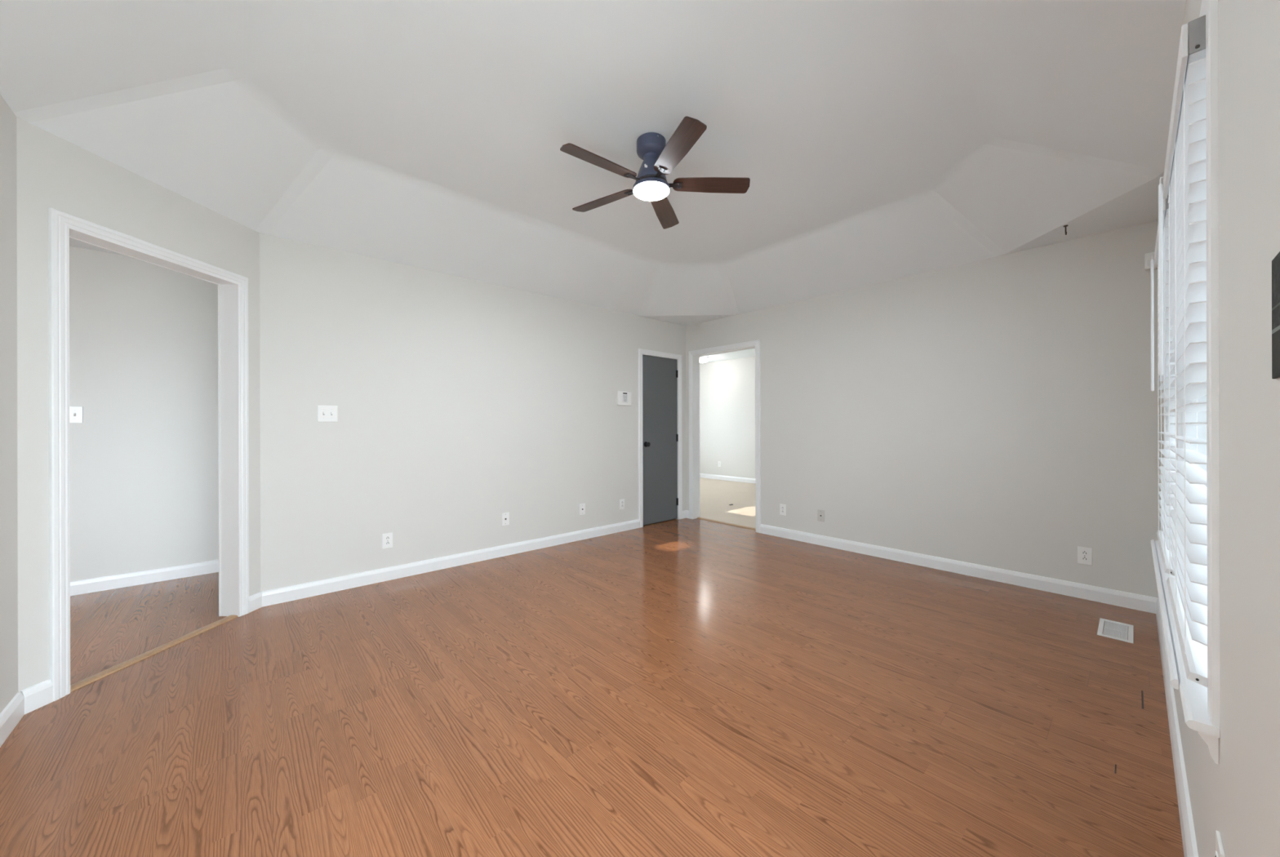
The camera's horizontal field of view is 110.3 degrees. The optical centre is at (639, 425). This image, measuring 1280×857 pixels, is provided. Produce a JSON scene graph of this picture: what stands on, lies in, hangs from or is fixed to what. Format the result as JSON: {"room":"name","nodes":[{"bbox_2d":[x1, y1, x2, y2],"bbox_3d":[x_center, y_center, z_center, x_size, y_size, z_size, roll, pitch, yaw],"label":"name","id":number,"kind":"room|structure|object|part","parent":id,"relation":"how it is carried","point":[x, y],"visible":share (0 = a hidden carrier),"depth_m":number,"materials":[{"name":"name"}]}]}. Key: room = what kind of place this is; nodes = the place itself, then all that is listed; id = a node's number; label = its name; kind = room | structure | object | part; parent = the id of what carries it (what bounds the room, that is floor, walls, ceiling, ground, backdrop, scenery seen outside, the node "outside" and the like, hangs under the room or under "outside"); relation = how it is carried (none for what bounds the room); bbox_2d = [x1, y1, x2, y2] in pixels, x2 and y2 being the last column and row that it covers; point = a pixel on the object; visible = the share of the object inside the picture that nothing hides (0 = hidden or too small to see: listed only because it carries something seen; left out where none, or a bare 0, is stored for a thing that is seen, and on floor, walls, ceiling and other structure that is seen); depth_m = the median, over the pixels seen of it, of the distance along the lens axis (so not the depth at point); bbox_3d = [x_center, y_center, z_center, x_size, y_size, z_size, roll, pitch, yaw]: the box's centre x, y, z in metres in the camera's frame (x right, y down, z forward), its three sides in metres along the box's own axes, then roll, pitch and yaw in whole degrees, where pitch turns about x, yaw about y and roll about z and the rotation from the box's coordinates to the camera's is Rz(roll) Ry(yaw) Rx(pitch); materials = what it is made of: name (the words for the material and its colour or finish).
{"room":"empty living room","nodes":[
{"label":"empty living room","id":0,"kind":"room"},
{"bbox_2d":[0,94,17,713],"bbox_3d":[-1.539,-0.040,0.626,0.115,2.440,3.204,0,0,-42],"label":"wall","id":1,"kind":"structure","parent":0,"point":[8,161],"depth_m":1.75,"materials":[{"name":"paint"}]},
{"bbox_2d":[0,692,24,746],"bbox_3d":[-1.469,1.131,0.650,0.016,0.097,3.151,0,0,-42],"label":"baseboard","id":2,"kind":"structure","parent":1,"relation":"attached to","point":[11,716],"depth_m":1.73,"materials":[{"name":"white paint"}]},
{"bbox_2d":[69,238,120,254],"bbox_3d":[-2.669,-1.257,2.430,3.700,0.001,2.780,0,0,-42],"label":"ceiling","id":3,"kind":"structure","parent":0,"point":[73,242],"depth_m":3.12,"materials":[{"name":"paint"}]},
{"bbox_2d":[16,117,260,692],"bbox_3d":[-2.567,-0.037,2.375,0.115,2.440,1.205,0,0,3],"label":"wall","id":4,"kind":"structure","parent":0,"point":[54,172],"depth_m":1.91,"materials":[{"name":"paint"}]},
{"bbox_2d":[20,591,262,714],"bbox_3d":[-2.498,1.134,2.372,0.016,0.097,1.095,0,0,3],"label":"baseboard","id":5,"kind":"structure","parent":4,"relation":"attached to","point":[36,696],"depth_m":1.88,"materials":[{"name":"white paint"}]},
{"bbox_2d":[48,208,248,701],"bbox_3d":[-2.567,0.125,2.368,0.151,2.115,0.909,0,0,3],"label":"trim","id":6,"kind":"structure","parent":4,"relation":"attached to","point":[233,288],"depth_m":2.29,"materials":[{"name":"white paint"}]},
{"bbox_2d":[70,614,238,692],"bbox_3d":[-2.537,1.178,2.366,0.062,0.010,0.791,0,0,3],"label":"threshold","id":7,"kind":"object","parent":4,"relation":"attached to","point":[98,676],"depth_m":2.29,"materials":[{"name":"brown wood"}]},
{"bbox_2d":[69,245,218,581],"bbox_3d":[-3.636,-0.034,3.504,3.930,2.440,0.115,0,0,-42],"label":"wall","id":8,"kind":"structure","parent":0,"point":[144,461],"depth_m":3.33,"materials":[{"name":"paint"}]},
{"bbox_2d":[69,406,82,422],"bbox_3d":[-3.958,-0.075,3.122,0.070,0.115,0.021,0,0,-42],"label":"light switch","id":9,"kind":"object","parent":8,"relation":"attached to","point":[75,412],"visible":0.85,"depth_m":3.13,"materials":[{"name":"white plastic"}]},
{"bbox_2d":[70,560,218,595],"bbox_3d":[-3.589,1.137,3.455,3.700,0.097,0.016,0,0,-42],"label":"baseboard","id":10,"kind":"structure","parent":8,"relation":"attached to","point":[126,580],"depth_m":3.33,"materials":[{"name":"white paint"}]},
{"bbox_2d":[259,233,685,591],"bbox_3d":[-0.963,-0.041,4.363,4.296,2.440,0.115,0,0,-42],"label":"wall","id":11,"kind":"structure","parent":0,"point":[462,403],"depth_m":3.60,"materials":[{"name":"paint"}]},
{"bbox_2d":[317,404,337,422],"bbox_3d":[-2.205,-0.084,3.150,0.116,0.115,0.021,0,0,-42],"label":"light switch","id":12,"kind":"object","parent":11,"relation":"attached to","point":[325,413],"visible":1,"depth_m":3.15,"materials":[{"name":"white plastic"}]},
{"bbox_2d":[382,532,392,548],"bbox_3d":[-1.927,0.879,3.407,0.070,0.115,0.008,0,0,-42],"label":"wall outlet","id":13,"kind":"object","parent":11,"relation":"attached to","point":[387,538],"visible":1,"depth_m":3.40,"materials":[{"name":"white plastic"}]},
{"bbox_2d":[262,510,686,607],"bbox_3d":[-0.937,1.130,4.295,4.124,0.097,0.016,0,0,-42],"label":"baseboard","id":14,"kind":"structure","parent":11,"relation":"attached to","point":[272,597],"depth_m":3.58,"materials":[{"name":"white paint"}]},
{"bbox_2d":[502,511,509,525],"bbox_3d":[-1.217,0.848,4.044,0.070,0.115,0.014,0,0,-42],"label":"outlet","id":15,"kind":"object","parent":11,"relation":"attached to","point":[505,516],"visible":1,"depth_m":4.05,"materials":[{"name":"white plastic"}]},
{"bbox_2d":[579,503,585,515],"bbox_3d":[-0.593,0.866,4.608,0.070,0.115,0.014,0,0,-42],"label":"outlet","id":16,"kind":"object","parent":11,"relation":"attached to","point":[582,506],"visible":1,"depth_m":4.61,"materials":[{"name":"grey plastic"}]},
{"bbox_2d":[619,498,624,509],"bbox_3d":[-0.199,0.877,4.968,0.070,0.115,0.008,0,0,-42],"label":"wall outlet","id":17,"kind":"object","parent":11,"relation":"attached to","point":[622,500],"visible":1,"depth_m":4.97,"materials":[{"name":"white plastic"}]},
{"bbox_2d":[617,391,631,405],"bbox_3d":[-0.175,-0.303,4.975,0.196,0.156,0.033,0,0,-42],"label":"alarm keypad","id":18,"kind":"object","parent":11,"relation":"attached to","point":[624,397],"visible":1,"depth_m":4.96,"materials":[{"name":"white plastic"}]},
{"bbox_3d":[-0.166,-0.297,4.965,0.080,0.092,0.002,0,0,-42],"label":"button panel","id":19,"kind":"part","parent":18,"relation":"part of","materials":[{"name":"white plastic"}]},
{"bbox_2d":[642,355,678,525],"bbox_3d":[0.256,0.170,5.382,0.614,1.991,0.099,0,0,-42],"label":"door","id":20,"kind":"structure","parent":11,"relation":"in","point":[660,375],"depth_m":5.38,"materials":[{"name":"grey paint"}]},
{"bbox_3d":[0.088,0.221,5.207,0.062,0.062,0.064,0,0,-42],"label":"knob","id":21,"kind":"part","parent":20,"relation":"part of","materials":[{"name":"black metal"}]},
{"bbox_2d":[638,348,682,528],"bbox_3d":[0.218,0.145,5.417,0.725,2.061,0.133,0,0,-42],"label":"trim","id":22,"kind":"structure","parent":11,"relation":"attached to","point":[641,352],"depth_m":5.32,"materials":[{"name":"white paint"}]},
{"bbox_2d":[0,477,1184,856],"bbox_3d":[-0.229,1.207,4.479,10.060,0.060,7.440,0,0,-42],"label":"floor","id":23,"kind":"structure","parent":0,"point":[685,687],"depth_m":1.80,"materials":[{"name":"brown wood"}]},
{"bbox_2d":[1097,617,1133,643],"bbox_3d":[2.712,1.166,2.543,0.310,0.005,0.136,0,0,-42],"label":"floor vent","id":24,"kind":"object","parent":23,"relation":"in","point":[1112,629],"visible":1,"depth_m":2.54,"materials":[{"name":"white plastic"}]},
{"bbox_2d":[0,0,1186,326],"bbox_3d":[0.077,-1.444,2.579,4.908,0.360,3.932,0,0,-42],"label":"ceiling","id":25,"kind":"structure","parent":0,"point":[876,141],"depth_m":2.28,"materials":[{"name":"paint"}]},
{"bbox_2d":[560,116,750,229],"bbox_3d":[0.034,-1.478,2.532,1.064,0.293,1.090,0,0,-42],"label":"ceiling fan","id":26,"kind":"object","parent":25,"relation":"hanging from","point":[660,158],"visible":1,"depth_m":2.49,"materials":[{"name":"brown wood"}]},
{"bbox_3d":[-0.207,-1.379,2.337,0.444,0.006,0.115,0,13,-38],"label":"blade","id":27,"kind":"part","parent":26,"relation":"part of","materials":[{"name":"brown wood"}]},
{"bbox_3d":[-0.223,-1.379,2.743,0.444,0.006,0.115,0,13,34],"label":"blade","id":28,"kind":"part","parent":26,"relation":"part of","materials":[{"name":"brown wood"}]},
{"bbox_3d":[0.159,-1.380,2.883,0.115,0.006,0.444,-14,-4,15],"label":"blade","id":29,"kind":"part","parent":26,"relation":"part of","materials":[{"name":"brown wood"}]},
{"bbox_3d":[0.184,-1.380,2.226,0.115,0.006,0.444,14,-5,-20],"label":"blade","id":30,"kind":"part","parent":26,"relation":"part of","materials":[{"name":"brown wood"}]},
{"bbox_3d":[0.410,-1.381,2.563,0.444,0.006,0.115,0,-13,-2],"label":"blade","id":31,"kind":"part","parent":26,"relation":"part of","materials":[{"name":"brown wood"}]},
{"bbox_2d":[1062,225,1067,235],"bbox_3d":[2.719,-1.244,2.848,0.053,0.054,0.023,0,0,-42],"label":"ceiling hook","id":32,"kind":"object","parent":25,"relation":"attached to","point":[1064,226],"visible":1,"depth_m":2.84,"materials":[{"name":"grey metal"}]},
{"bbox_2d":[699,356,755,478],"bbox_3d":[2.972,-0.112,8.343,0.115,2.560,6.000,0,0,-42],"label":"wall","id":33,"kind":"structure","parent":0,"point":[727,387],"depth_m":9.48,"materials":[{"name":"paint"}]},
{"bbox_2d":[699,473,755,484],"bbox_3d":[2.927,1.120,8.299,0.016,0.097,6.000,0,0,-42],"label":"baseboard","id":34,"kind":"structure","parent":33,"relation":"attached to","point":[701,475],"depth_m":9.46,"materials":[{"name":"white paint"}]},
{"bbox_2d":[699,348,755,364],"bbox_3d":[1.671,-1.388,7.171,3.383,0.001,6.000,0,0,-42],"label":"ceiling","id":35,"kind":"structure","parent":0,"point":[748,353],"depth_m":8.85,"materials":[{"name":"paint"}]},
{"bbox_2d":[699,356,710,363],"bbox_3d":[1.277,-1.337,9.146,0.310,0.100,0.310,0,0,-42],"label":"ceiling light","id":36,"kind":"object","parent":35,"relation":"attached to","point":[702,359],"visible":0.63,"depth_m":9.03,"materials":[{"name":"white glass"}]},
{"bbox_2d":[685,220,1159,597],"bbox_3d":[1.983,-0.049,4.220,0.115,2.440,4.047,0,0,-42],"label":"wall","id":37,"kind":"structure","parent":0,"point":[1001,411],"depth_m":3.42,"materials":[{"name":"paint"}]},
{"bbox_2d":[688,339,760,533],"bbox_3d":[1.015,0.119,5.292,0.151,2.109,1.030,0,0,-42],"label":"trim","id":38,"kind":"structure","parent":37,"relation":"attached to","point":[694,356],"depth_m":5.59,"materials":[{"name":"white paint"}]},
{"bbox_2d":[697,517,755,529],"bbox_3d":[1.048,1.168,5.320,0.062,0.010,0.912,0,0,-42],"label":"threshold","id":39,"kind":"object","parent":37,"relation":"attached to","point":[707,519],"depth_m":5.30,"materials":[{"name":"brown wood"}]},
{"bbox_2d":[779,503,786,515],"bbox_3d":[1.496,0.882,4.670,0.008,0.115,0.070,0,0,-42],"label":"wall outlet","id":40,"kind":"object","parent":37,"relation":"attached to","point":[782,507],"visible":1,"depth_m":4.67,"materials":[{"name":"white plastic"}]},
{"bbox_2d":[817,509,824,522],"bbox_3d":[1.769,0.882,4.363,0.014,0.115,0.070,0,0,-42],"label":"outlet","id":41,"kind":"object","parent":37,"relation":"attached to","point":[820,513],"visible":1,"depth_m":4.36,"materials":[{"name":"grey plastic"}]},
{"bbox_2d":[686,510,1158,613],"bbox_3d":[1.899,1.123,4.218,0.016,0.097,3.932,0,0,-42],"label":"baseboard","id":42,"kind":"structure","parent":37,"relation":"attached to","point":[1104,595],"depth_m":3.40,"materials":[{"name":"white paint"}]},
{"bbox_2d":[1077,546,1092,565],"bbox_3d":[2.998,0.878,3.007,0.008,0.115,0.070,0,0,-42],"label":"wall outlet","id":43,"kind":"object","parent":37,"relation":"attached to","point":[1084,554],"visible":1,"depth_m":3.00,"materials":[{"name":"white plastic"}]},
{"bbox_2d":[1080,556,1088,560],"bbox_3d":[2.997,0.898,3.006,0.004,0.025,0.034,0,0,-42],"label":"socket","id":44,"kind":"object","parent":43,"relation":"attached to","point":[1082,558],"depth_m":3.01,"materials":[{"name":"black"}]},
{"bbox_2d":[1080,551,1088,555],"bbox_3d":[2.997,0.859,3.006,0.004,0.025,0.034,0,0,-42],"label":"socket","id":45,"kind":"object","parent":43,"relation":"attached to","point":[1082,553],"depth_m":3.01,"materials":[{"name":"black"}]},
{"bbox_2d":[1144,252,1157,270],"bbox_3d":[3.182,-1.024,2.775,0.038,0.100,0.056,0,0,-42],"label":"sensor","id":46,"kind":"object","parent":37,"relation":"attached to","point":[1148,256],"visible":0.51,"depth_m":2.77,"materials":[{"name":"white plastic"}]},
{"bbox_2d":[1159,0,1279,856],"bbox_3d":[1.403,-0.048,1.030,5.022,2.440,0.140,0,0,-42],"label":"wall","id":47,"kind":"structure","parent":0,"point":[1237,797],"depth_m":0.63,"materials":[{"name":"paint"}]},
{"bbox_2d":[1151,191,1175,575],"bbox_3d":[2.144,-0.145,1.808,0.852,1.336,0.086,0,0,-42],"label":"window blind","id":48,"kind":"object","parent":47,"relation":"attached to","point":[1163,536],"visible":0.44,"depth_m":1.70,"materials":[{"name":"white"}]},
{"bbox_3d":[2.378,-0.125,2.012,0.007,1.254,0.055,0,0,-42],"label":"ladder cord","id":49,"kind":"part","parent":48,"relation":"part of","materials":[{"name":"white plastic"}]},
{"bbox_3d":[2.150,-0.125,1.805,0.007,1.254,0.055,0,0,-42],"label":"ladder cord","id":50,"kind":"part","parent":48,"relation":"part of","materials":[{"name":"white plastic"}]},
{"bbox_3d":[1.921,-0.124,1.599,0.008,1.254,0.055,0,0,-42],"label":"ladder cord","id":51,"kind":"part","parent":48,"relation":"part of","materials":[{"name":"white fabric"}]},
{"bbox_3d":[2.147,0.509,1.806,0.836,0.029,0.054,0,0,-42],"label":"rail","id":52,"kind":"part","parent":48,"relation":"part of","materials":[{"name":"white"}]},
{"bbox_2d":[1151,539,1178,689],"bbox_3d":[1.841,0.569,1.581,1.780,0.021,0.011,0,0,-42],"label":"trim","id":53,"kind":"structure","parent":47,"relation":"attached to","point":[1169,647],"depth_m":1.24,"materials":[{"name":"white paint"}]},
{"bbox_2d":[1167,398,1175,459],"bbox_3d":[2.198,-0.121,1.748,0.865,1.407,0.140,0,0,-42],"label":"window","id":54,"kind":"structure","parent":47,"relation":"in","point":[1172,419],"depth_m":2.07,"materials":[{"name":"glass"}]},
{"bbox_2d":[1155,598,1198,856],"bbox_3d":[1.903,1.123,1.584,3.542,0.097,0.016,0,0,-42],"label":"baseboard","id":55,"kind":"structure","parent":47,"relation":"attached to","point":[1188,838],"depth_m":1.45,"materials":[{"name":"white paint"}]},
{"bbox_2d":[1158,14,1207,687],"bbox_3d":[1.431,-0.143,1.164,0.852,1.336,0.086,0,0,-42],"label":"window blind","id":56,"kind":"object","parent":47,"relation":"attached to","point":[1184,178],"visible":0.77,"depth_m":1.00,"materials":[{"name":"white"}]},
{"bbox_3d":[1.437,-0.123,1.162,0.007,1.254,0.055,0,0,-42],"label":"ladder cord","id":57,"kind":"part","parent":56,"relation":"part of","materials":[{"name":"white fabric"}]},
{"bbox_3d":[1.666,-0.123,1.368,0.007,1.254,0.055,0,0,-42],"label":"ladder cord","id":58,"kind":"part","parent":56,"relation":"part of","materials":[{"name":"white fabric"}]},
{"bbox_3d":[1.208,-0.122,0.956,0.007,1.254,0.055,0,0,-42],"label":"ladder cord","id":59,"kind":"part","parent":56,"relation":"part of","materials":[{"name":"white fabric"}]},
{"bbox_3d":[1.434,0.510,1.162,0.836,0.029,0.054,0,0,-42],"label":"rail","id":60,"kind":"part","parent":56,"relation":"part of","materials":[{"name":"white"}]},
{"bbox_2d":[1154,540,1219,737],"bbox_3d":[1.818,0.568,1.468,1.966,0.018,0.126,0,0,-42],"label":"window sill","id":61,"kind":"structure","parent":47,"relation":"attached to","point":[1193,695],"depth_m":0.95,"materials":[{"name":"white paint"}]},
{"bbox_2d":[1163,0,1219,727],"bbox_3d":[1.791,-0.161,1.482,1.939,1.440,0.011,0,0,-42],"label":"trim","id":62,"kind":"structure","parent":47,"relation":"attached to","point":[1209,8],"depth_m":0.83,"materials":[{"name":"white paint"}]},
{"bbox_2d":[1182,379,1207,487],"bbox_3d":[1.485,-0.119,1.104,0.865,1.407,0.140,0,0,-42],"label":"window","id":63,"kind":"structure","parent":47,"relation":"in","point":[1190,430],"depth_m":1.42,"materials":[{"name":"clear glass"}]},
{"bbox_2d":[1198,731,1218,764],"bbox_3d":[1.792,0.606,1.492,1.922,0.058,0.026,0,0,-42],"label":"trim","id":64,"kind":"structure","parent":47,"relation":"attached to","point":[1212,742],"depth_m":0.84,"materials":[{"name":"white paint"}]},
{"bbox_2d":[1214,830,1225,856],"bbox_3d":[1.049,0.811,0.808,0.070,0.115,0.008,0,0,-42],"label":"wall outlet","id":65,"kind":"object","parent":47,"relation":"attached to","point":[1220,852],"visible":1,"depth_m":0.81,"materials":[{"name":"white plastic"}]},
{"bbox_2d":[1271,251,1279,378],"bbox_3d":[0.660,-0.118,0.455,0.124,0.132,0.003,0,0,-42],"label":"blank plate","id":66,"kind":"object","parent":47,"relation":"attached to","point":[1276,261],"visible":1,"depth_m":0.48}
]}

